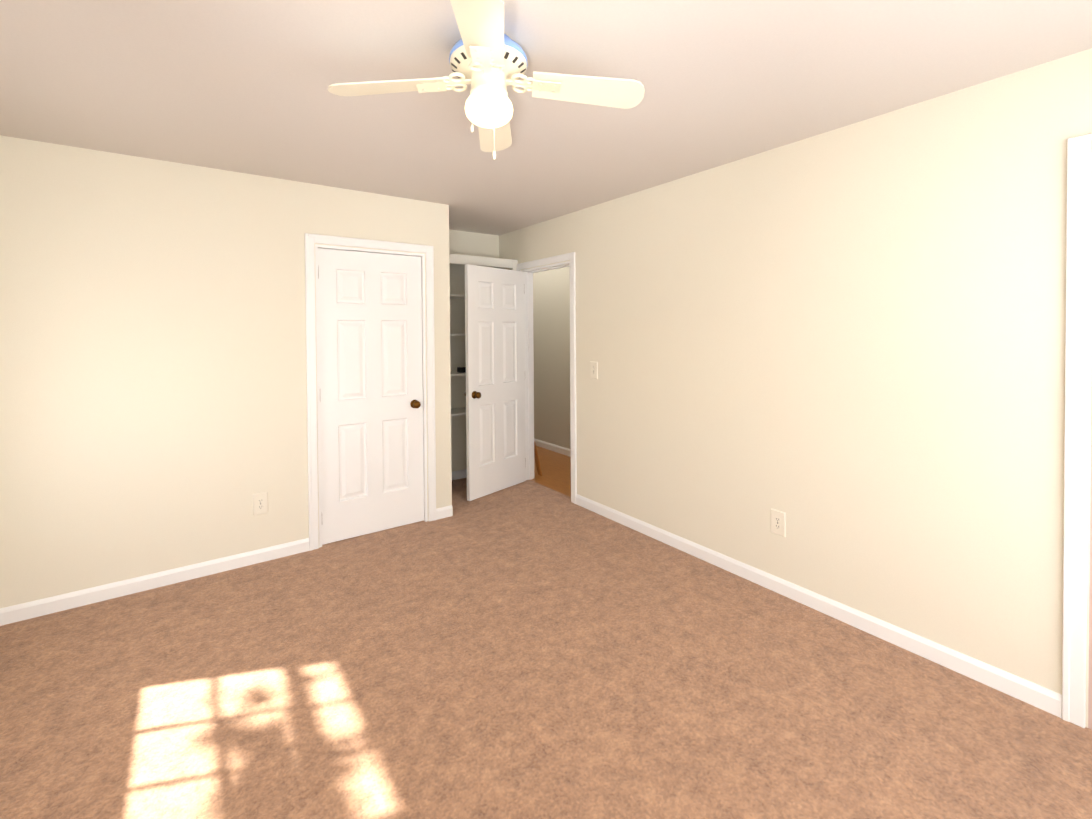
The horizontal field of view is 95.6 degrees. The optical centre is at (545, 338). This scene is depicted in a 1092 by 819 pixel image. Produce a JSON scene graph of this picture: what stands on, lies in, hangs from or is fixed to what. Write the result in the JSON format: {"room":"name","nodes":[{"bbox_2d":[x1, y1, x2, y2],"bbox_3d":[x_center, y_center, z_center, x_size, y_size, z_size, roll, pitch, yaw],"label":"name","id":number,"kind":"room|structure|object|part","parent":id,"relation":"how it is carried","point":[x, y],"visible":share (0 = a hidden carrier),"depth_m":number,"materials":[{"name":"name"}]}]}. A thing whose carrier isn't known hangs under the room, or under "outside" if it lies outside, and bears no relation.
{"room":"empty bedroom","nodes":[
{"label":"empty bedroom","id":0,"kind":"room"},
{"bbox_2d":[0,135,451,607],"bbox_3d":[-1.844,0.193,3.170,2.610,2.440,0.120,-1,1,-36],"label":"wall","id":1,"kind":"structure","parent":0,"point":[153,396],"depth_m":2.82,"materials":[{"name":"beige paint"}]},
{"bbox_2d":[0,538,308,625],"bbox_3d":[-2.216,1.380,2.832,1.575,0.082,0.013,-1,1,-36],"label":"baseboard","id":2,"kind":"structure","parent":1,"relation":"attached to","point":[38,608],"depth_m":2.79,"materials":[{"name":"white wood"}]},
{"bbox_2d":[253,492,267,515],"bbox_3d":[-1.804,1.043,3.128,0.085,0.135,0.008,-1,1,-36],"label":"electrical outlet plate","id":3,"kind":"object","parent":1,"relation":"attached to","point":[260,503],"visible":1,"depth_m":3.13,"materials":[{"name":"beige plastic"}]},
{"bbox_2d":[305,233,435,550],"bbox_3d":[-1.254,0.351,3.586,0.896,2.105,0.139,-1,1,-36],"label":"door frame","id":4,"kind":"structure","parent":1,"relation":"attached to","point":[311,240],"depth_m":3.37,"materials":[{"name":"white wood"}]},
{"bbox_2d":[318,248,423,544],"bbox_3d":[-1.250,0.391,3.573,0.736,2.012,0.169,-1,1,-36],"label":"closet door","id":5,"kind":"structure","parent":1,"relation":"in","point":[371,383],"depth_m":3.54,"materials":[{"name":"white paint"}]},
{"bbox_3d":[-0.974,0.492,3.710,0.066,0.066,0.067,-1,1,-36],"label":"knob","id":6,"kind":"part","parent":5,"relation":"part of","materials":[{"name":"gold metal"}]},
{"bbox_2d":[436,505,452,519],"bbox_3d":[-0.794,1.354,3.857,0.137,0.082,0.013,-1,1,-36],"label":"baseboard","id":7,"kind":"structure","parent":1,"relation":"attached to","point":[444,512],"depth_m":3.85,"materials":[{"name":"white wood"}]},
{"bbox_2d":[449,230,498,471],"bbox_3d":[-0.901,0.160,4.910,1.195,2.440,0.120,-1,1,-36],"label":"wall","id":8,"kind":"structure","parent":0,"point":[472,244],"depth_m":4.87,"materials":[{"name":"beige paint"}]},
{"bbox_2d":[452,469,466,479],"bbox_3d":[-0.854,1.339,4.874,0.955,0.082,0.013,-1,1,-36],"label":"baseboard","id":9,"kind":"structure","parent":8,"relation":"attached to","point":[459,474],"depth_m":4.87,"materials":[{"name":"white wood"}]},
{"bbox_2d":[0,478,1091,818],"bbox_3d":[-0.530,1.472,1.991,3.925,0.100,5.670,-1,1,-36],"label":"floor carpet","id":10,"kind":"object","parent":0,"point":[528,650],"visible":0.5,"depth_m":1.94,"materials":[{"name":"brown carpet"}]},
{"bbox_2d":[449,254,517,416],"bbox_3d":[-0.758,0.309,4.715,0.953,2.145,0.363,-1,1,-36],"label":"shelf unit","id":11,"kind":"object","parent":10,"relation":"on","point":[507,264],"visible":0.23,"depth_m":4.59,"materials":[{"name":"white wood"}]},
{"bbox_2d":[457,367,465,372],"bbox_3d":[-0.790,0.292,4.652,0.070,0.049,0.070,-1,1,-36],"label":"box","id":12,"kind":"object","parent":11,"relation":"in","point":[461,369],"visible":0.77,"depth_m":4.62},
{"bbox_2d":[0,0,1091,235],"bbox_3d":[-0.495,-1.082,2.884,5.100,0.100,7.120,-1,1,-36],"label":"ceiling","id":13,"kind":"structure","parent":0,"point":[240,86],"depth_m":1.95,"materials":[{"name":"paint"}]},
{"bbox_2d":[328,0,644,159],"bbox_3d":[-0.194,-0.825,1.686,0.802,0.381,0.802,0,1,42],"label":"ceiling fan","id":14,"kind":"object","parent":13,"relation":"hanging from","point":[488,62],"visible":1,"depth_m":1.64,"materials":[{"name":"white plastic"}]},
{"bbox_3d":[-0.535,-0.849,1.669,0.385,0.035,0.137,-5,1,-3],"label":"blade","id":15,"kind":"part","parent":14,"relation":"part of","materials":[{"name":"white wood"}]},
{"bbox_3d":[-0.178,-0.846,1.345,0.137,0.035,0.385,0,6,-3],"label":"blade","id":16,"kind":"part","parent":14,"relation":"part of","materials":[{"name":"white wood"}]},
{"bbox_3d":[-0.217,-0.731,1.717,0.106,0.200,0.026,-1,1,-36],"label":"pull chain","id":17,"kind":"part","parent":14,"relation":"part of","materials":[{"name":"white ceramic"}]},
{"bbox_3d":[-0.194,-0.779,1.687,0.164,0.102,0.164,-1,1,-36],"label":"globe","id":18,"kind":"part","parent":14,"relation":"part of","materials":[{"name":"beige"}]},
{"bbox_3d":[-0.211,-0.856,2.026,0.137,0.035,0.385,0,-4,-3],"label":"blade","id":19,"kind":"part","parent":14,"relation":"part of","materials":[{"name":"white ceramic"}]},
{"bbox_3d":[0.146,-0.854,1.702,0.385,0.035,0.137,5,1,-3],"label":"blade","id":20,"kind":"part","parent":14,"relation":"part of","materials":[{"name":"white wood"}]},
{"bbox_2d":[531,446,570,496],"bbox_3d":[0.289,1.417,5.214,1.175,0.100,4.300,-1,1,-36],"label":"floor","id":21,"kind":"structure","parent":0,"point":[556,470],"depth_m":5.10,"materials":[{"name":"brown wood"}]},
{"bbox_2d":[534,441,541,475],"bbox_3d":[-0.095,1.194,4.947,0.012,0.360,0.060,-18,11,-34],"label":"board","id":22,"kind":"object","parent":21,"relation":"on","point":[538,467],"visible":0.71,"depth_m":4.94,"materials":[{"name":"brown wood"}]},
{"bbox_2d":[533,267,570,448],"bbox_3d":[0.621,0.143,5.317,0.120,2.440,4.100,-1,1,-36],"label":"wall","id":23,"kind":"structure","parent":0,"point":[551,317],"depth_m":5.97,"materials":[{"name":"paint"}]},
{"bbox_2d":[534,438,570,456],"bbox_3d":[0.575,1.322,5.296,0.013,0.082,4.100,-1,1,-36],"label":"baseboard","id":24,"kind":"structure","parent":23,"relation":"attached to","point":[555,448],"depth_m":5.96,"materials":[{"name":"white wood"}]},
{"bbox_2d":[499,48,1091,727],"bbox_3d":[1.053,0.173,3.119,0.120,2.440,5.070,-1,1,-36],"label":"wall","id":25,"kind":"structure","parent":0,"point":[843,348],"depth_m":2.35,"materials":[{"name":"beige paint"}]},
{"bbox_2d":[465,264,525,500],"bbox_3d":[-0.440,0.371,4.487,0.169,2.012,0.728,0,1,39],"label":"entry door","id":26,"kind":"structure","parent":25,"relation":"in","point":[495,375],"depth_m":4.43,"materials":[{"name":"white paint"}]},
{"bbox_3d":[-0.589,0.482,4.225,0.067,0.066,0.066,0,1,39],"label":"knob","id":27,"kind":"part","parent":26,"relation":"part of","materials":[{"name":"gold metal"}]},
{"bbox_2d":[522,261,570,479],"bbox_3d":[0.042,0.359,4.526,0.120,2.040,0.760,-1,1,-36],"label":"trim","id":28,"kind":"structure","parent":25,"relation":"attached to","point":[529,367],"depth_m":4.81,"materials":[{"name":"white wood"}]},
{"bbox_2d":[517,252,576,503],"bbox_3d":[-0.014,0.328,4.485,0.019,2.105,0.888,-1,1,-36],"label":"door frame","id":29,"kind":"structure","parent":25,"relation":"attached to","point":[552,259],"depth_m":4.14,"materials":[{"name":"white wood"}]},
{"bbox_2d":[590,361,597,378],"bbox_3d":[0.378,0.251,3.940,0.017,0.135,0.085,-1,1,-36],"label":"switch plate","id":30,"kind":"object","parent":25,"relation":"attached to","point":[594,369],"visible":1,"depth_m":3.93,"materials":[{"name":"beige plastic"}]},
{"bbox_2d":[771,508,785,536],"bbox_3d":[1.276,1.013,2.722,0.008,0.135,0.085,-1,1,-36],"label":"electrical outlet plate","id":31,"kind":"object","parent":25,"relation":"attached to","point":[778,522],"visible":1,"depth_m":2.72,"materials":[{"name":"beige plastic"}]},
{"bbox_2d":[576,494,1061,717],"bbox_3d":[1.086,1.354,2.989,0.013,0.082,2.840,-1,1,-36],"label":"baseboard","id":32,"kind":"structure","parent":25,"relation":"attached to","point":[1033,694],"depth_m":2.37,"materials":[{"name":"white wood"}]},
{"bbox_2d":[1062,134,1091,727],"bbox_3d":[2.167,0.345,1.459,0.019,2.135,0.888,-1,1,-36],"label":"door frame","id":33,"kind":"structure","parent":25,"relation":"attached to","point":[1079,148],"depth_m":1.79,"materials":[{"name":"white wood"}]},
{"bbox_2d":[1088,387,1091,729],"bbox_3d":[2.224,0.375,1.500,0.120,2.070,0.760,-1,1,-36],"label":"trim","id":34,"kind":"structure","parent":25,"relation":"attached to","point":[1090,668],"depth_m":1.78,"materials":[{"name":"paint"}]}
]}

